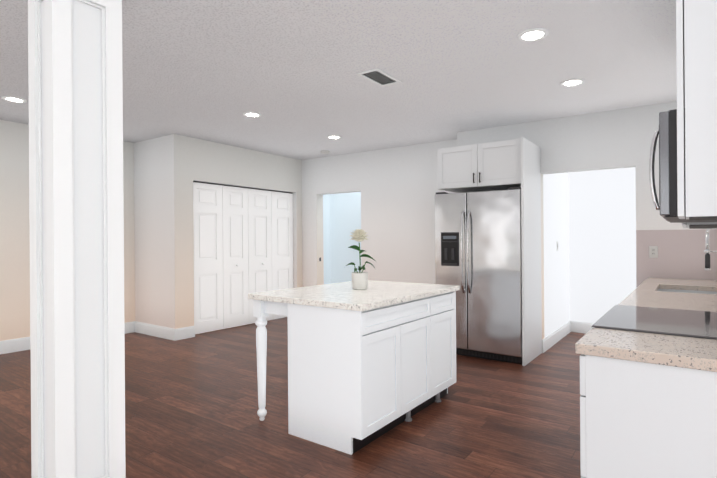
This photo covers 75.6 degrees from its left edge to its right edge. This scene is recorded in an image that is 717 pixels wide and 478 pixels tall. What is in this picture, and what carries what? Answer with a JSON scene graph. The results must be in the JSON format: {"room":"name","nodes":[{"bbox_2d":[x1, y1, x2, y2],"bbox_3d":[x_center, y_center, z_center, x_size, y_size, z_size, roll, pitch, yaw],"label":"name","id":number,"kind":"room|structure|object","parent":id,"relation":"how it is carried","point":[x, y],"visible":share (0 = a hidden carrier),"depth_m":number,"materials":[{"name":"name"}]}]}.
{"room":"kitchen","nodes":[
{"label":"kitchen","id":0,"kind":"room"},
{"bbox_2d":[0,120,134,340],"bbox_3d":[-5.596,-0.035,3.245,0.137,2.670,8.432,0,0,36],"label":"wall","id":1,"kind":"structure","parent":0,"point":[14,245],"depth_m":5.41,"materials":[{"name":"paint"}]},
{"bbox_2d":[0,321,134,353],"bbox_3d":[-5.522,1.225,3.218,0.017,0.150,8.151,0,0,36],"label":"baseboard","id":2,"kind":"structure","parent":1,"relation":"attached to","point":[23,344],"depth_m":5.39,"materials":[{"name":"white paint"}]},
{"bbox_2d":[134,134,183,328],"bbox_3d":[-2.736,-0.034,6.301,0.987,2.670,0.132,0,0,36],"label":"wall","id":3,"kind":"structure","parent":0,"point":[158,204],"depth_m":6.17,"materials":[{"name":"paint"}]},
{"bbox_2d":[135,321,175,340],"bbox_3d":[-2.747,1.226,6.232,0.957,0.150,0.017,0,0,36],"label":"baseboard","id":4,"kind":"structure","parent":3,"relation":"attached to","point":[143,328],"depth_m":6.21,"materials":[{"name":"white paint"}]},
{"bbox_2d":[182,136,302,326],"bbox_3d":[-1.651,-0.034,7.086,0.137,2.670,2.432,0,0,36],"label":"wall","id":5,"kind":"structure","parent":0,"point":[211,162],"depth_m":6.68,"materials":[{"name":"paint"}]},
{"bbox_2d":[176,326,194,340],"bbox_3d":[-2.275,1.226,6.084,0.017,0.150,0.275,0,0,36],"label":"baseboard","id":6,"kind":"structure","parent":5,"relation":"attached to","point":[185,332],"depth_m":6.07,"materials":[{"name":"white paint"}]},
{"bbox_2d":[193,181,292,333],"bbox_3d":[-1.688,0.244,7.052,0.086,2.091,1.997,0,0,36],"label":"bifold closet doors","id":7,"kind":"structure","parent":5,"relation":"in","point":[243,242],"depth_m":6.88,"materials":[{"name":"white wood"}]},
{"bbox_2d":[0,317,585,477],"bbox_3d":[-0.989,1.350,2.732,10.951,0.100,13.300,0,0,36],"label":"floor","id":8,"kind":"structure","parent":0,"point":[191,407],"depth_m":3.31,"materials":[{"name":"brown wood"}]},
{"bbox_2d":[28,0,125,477],"bbox_3d":[-1.395,-0.035,2.279,0.376,2.670,0.419,0,0,36],"label":"column","id":9,"kind":"structure","parent":8,"relation":"on","point":[76,214],"depth_m":2.19,"materials":[{"name":"white"}]},
{"bbox_2d":[253,292,455,454],"bbox_3d":[0.033,0.863,3.589,0.960,0.876,1.393,0,0,36],"label":"kitchen island","id":10,"kind":"object","parent":8,"relation":"on","point":[374,360],"depth_m":3.01,"materials":[{"name":"white paint"}]},
{"bbox_2d":[248,280,459,311],"bbox_3d":[0.029,0.405,3.597,1.002,0.040,1.430,0,0,36],"label":"island countertop","id":11,"kind":"structure","parent":10,"relation":"on","point":[378,294],"depth_m":3.25,"materials":[{"name":"beige stone"}]},
{"bbox_2d":[346,229,374,289],"bbox_3d":[0.023,0.150,3.608,0.202,0.469,0.179,0,0,36],"label":"potted flower","id":12,"kind":"object","parent":11,"relation":"on","point":[359,280],"visible":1,"depth_m":3.58,"materials":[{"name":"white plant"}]},
{"bbox_2d":[435,187,521,363],"bbox_3d":[1.450,0.375,5.292,0.986,1.843,0.737,0,0,36],"label":"refrigerator","id":13,"kind":"object","parent":8,"relation":"on","point":[478,256],"visible":0.9,"depth_m":5.00,"materials":[{"name":"grey metal"}]},
{"bbox_2d":[437,137,541,365],"bbox_3d":[1.495,0.121,5.322,1.012,2.360,0.690,0,0,36],"label":"tall cabinet","id":14,"kind":"object","parent":8,"relation":"on","point":[499,165],"visible":1,"depth_m":5.03,"materials":[{"name":"white paint"}]},
{"bbox_2d":[575,278,716,477],"bbox_3d":[2.140,0.842,3.021,0.652,0.916,3.675,0,0,36],"label":"base cabinet","id":15,"kind":"object","parent":8,"relation":"on","point":[648,405],"depth_m":1.62,"materials":[{"name":"white paint"}]},
{"bbox_2d":[658,289,716,293],"bbox_3d":[2.595,0.530,3.622,0.447,0.208,0.687,0,0,36],"label":"sink","id":16,"kind":"object","parent":15,"relation":"in","point":[688,291],"depth_m":3.90,"materials":[{"name":"grey metal"}]},
{"bbox_2d":[704,229,716,269],"bbox_3d":[2.768,0.129,3.536,0.198,0.511,0.123,0,0,36],"label":"faucet","id":17,"kind":"object","parent":15,"relation":"on","point":[707,251],"visible":0.77,"depth_m":3.54,"materials":[{"name":"silver metal"}]},
{"bbox_2d":[591,305,716,339],"bbox_3d":[1.508,0.822,2.182,0.702,0.916,0.798,0,0,36],"label":"slide-in range","id":18,"kind":"object","parent":8,"relation":"on","point":[686,323],"visible":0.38,"depth_m":2.13,"materials":[{"name":"grey glass"}]},
{"bbox_2d":[0,0,676,159],"bbox_3d":[-1.011,-1.420,2.732,10.951,0.100,13.300,0,0,36],"label":"ceiling","id":19,"kind":"structure","parent":0,"point":[215,70],"depth_m":3.65,"materials":[{"name":"white paint"}]},
{"bbox_2d":[2,96,26,102],"bbox_3d":[-3.350,-1.364,4.500,0.200,0.010,0.200,0,0,36],"label":"recessed light","id":20,"kind":"object","parent":19,"relation":"in","point":[14,99],"visible":1,"depth_m":4.49,"materials":[{"name":"white paint"}]},
{"bbox_2d":[243,112,261,117],"bbox_3d":[-1.159,-1.364,5.043,0.200,0.010,0.200,0,0,36],"label":"recessed light","id":21,"kind":"object","parent":19,"relation":"in","point":[251,114],"visible":0.98,"depth_m":5.03,"materials":[{"name":"white paint"}]},
{"bbox_2d":[321,150,329,153],"bbox_3d":[-0.514,-1.350,7.133,0.136,0.036,0.136,0,0,36],"label":"smoke detector","id":22,"kind":"object","parent":19,"relation":"attached to","point":[324,151],"visible":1,"depth_m":7.08,"materials":[{"name":"white plastic"}]},
{"bbox_2d":[327,135,340,138],"bbox_3d":[-0.326,-1.363,6.144,0.200,0.010,0.200,0,0,36],"label":"recessed light","id":23,"kind":"object","parent":19,"relation":"in","point":[334,137],"visible":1,"depth_m":6.14,"materials":[{"name":"white paint"}]},
{"bbox_2d":[356,68,401,86],"bbox_3d":[0.178,-1.363,3.901,0.210,0.012,0.385,0,0,36],"label":"ceiling vent","id":24,"kind":"object","parent":19,"relation":"in","point":[379,77],"visible":1,"depth_m":3.89,"materials":[{"name":"grey metal"}]},
{"bbox_2d":[517,28,548,41],"bbox_3d":[1.165,-1.364,3.086,0.200,0.010,0.200,0,0,36],"label":"recessed light","id":25,"kind":"object","parent":19,"relation":"in","point":[532,34],"visible":1,"depth_m":3.07,"materials":[{"name":"white paint"}]},
{"bbox_2d":[560,78,584,86],"bbox_3d":[1.858,-1.364,4.014,0.200,0.010,0.200,0,0,36],"label":"recessed light","id":26,"kind":"object","parent":19,"relation":"in","point":[572,82],"visible":1,"depth_m":4.01,"materials":[{"name":"white paint"}]},
{"bbox_2d":[321,192,360,284],"bbox_3d":[-0.167,-0.033,7.542,2.257,2.670,0.062,0,0,36],"label":"wall","id":27,"kind":"structure","parent":0,"point":[340,217],"depth_m":7.60,"materials":[{"name":"white paint"}]},
{"bbox_2d":[302,101,716,338],"bbox_3d":[1.335,-0.034,6.146,5.847,2.670,0.483,0,0,36],"label":"wall","id":28,"kind":"structure","parent":0,"point":[397,187],"depth_m":6.41,"materials":[{"name":"paint"}]},
{"bbox_2d":[649,246,657,257],"bbox_3d":[2.982,0.122,4.672,0.075,0.120,0.008,0,0,36],"label":"outlet","id":29,"kind":"object","parent":28,"relation":"attached to","point":[653,251],"visible":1,"depth_m":4.67,"materials":[{"name":"white plastic"}]},
{"bbox_2d":[543,172,570,337],"bbox_3d":[2.564,-0.034,6.065,0.137,2.670,1.542,0,0,36],"label":"wall","id":30,"kind":"structure","parent":0,"point":[557,186],"depth_m":5.95,"materials":[{"name":"grey paint"}]},
{"bbox_2d":[542,321,571,352],"bbox_3d":[2.559,1.226,5.928,0.017,0.150,1.531,0,0,36],"label":"baseboard","id":31,"kind":"structure","parent":30,"relation":"attached to","point":[560,333],"depth_m":5.83,"materials":[{"name":"white paint"}]},
{"bbox_2d":[571,167,634,322],"bbox_3d":[3.407,-0.034,6.328,0.900,2.670,0.132,0,0,36],"label":"wall","id":32,"kind":"structure","parent":0,"point":[589,217],"depth_m":6.32,"materials":[{"name":"grey paint"}]},
{"bbox_2d":[572,321,593,332],"bbox_3d":[3.383,1.226,6.268,0.921,0.150,0.017,0,0,36],"label":"baseboard","id":33,"kind":"structure","parent":32,"relation":"attached to","point":[579,327],"depth_m":6.45,"materials":[{"name":"white paint"}]},
{"bbox_2d":[635,167,635,288],"bbox_3d":[3.425,-0.034,5.448,0.137,2.670,1.542,0,0,36],"label":"wall","id":34,"kind":"structure","parent":0,"point":[635,167],"depth_m":6.08,"materials":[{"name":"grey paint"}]},
{"bbox_3d":[1.503,-0.037,-0.642,2.607,2.670,10.382,0,0,36],"label":"wall","id":35,"kind":"structure","parent":0,"visible":0},
{"bbox_2d":[649,108,716,222],"bbox_3d":[1.603,-0.308,2.109,0.444,0.432,0.788,0,0,36],"label":"microwave","id":36,"kind":"object","parent":35,"relation":"attached to","point":[666,132],"visible":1,"depth_m":1.88,"materials":[{"name":"grey metal"}]},
{"bbox_2d":[676,0,716,223],"bbox_3d":[1.353,-0.621,1.669,0.338,1.080,0.323,0,0,36],"label":"upper cabinet","id":37,"kind":"object","parent":35,"relation":"attached to","point":[696,51],"depth_m":1.60,"materials":[{"name":"white paint"}]},
{"bbox_2d":[682,224,716,228],"bbox_3d":[2.123,-0.620,2.743,0.338,1.080,0.963,0,0,36],"label":"upper cabinet","id":38,"kind":"object","parent":35,"relation":"attached to","point":[691,226],"depth_m":2.66,"materials":[{"name":"white paint"}]}
]}

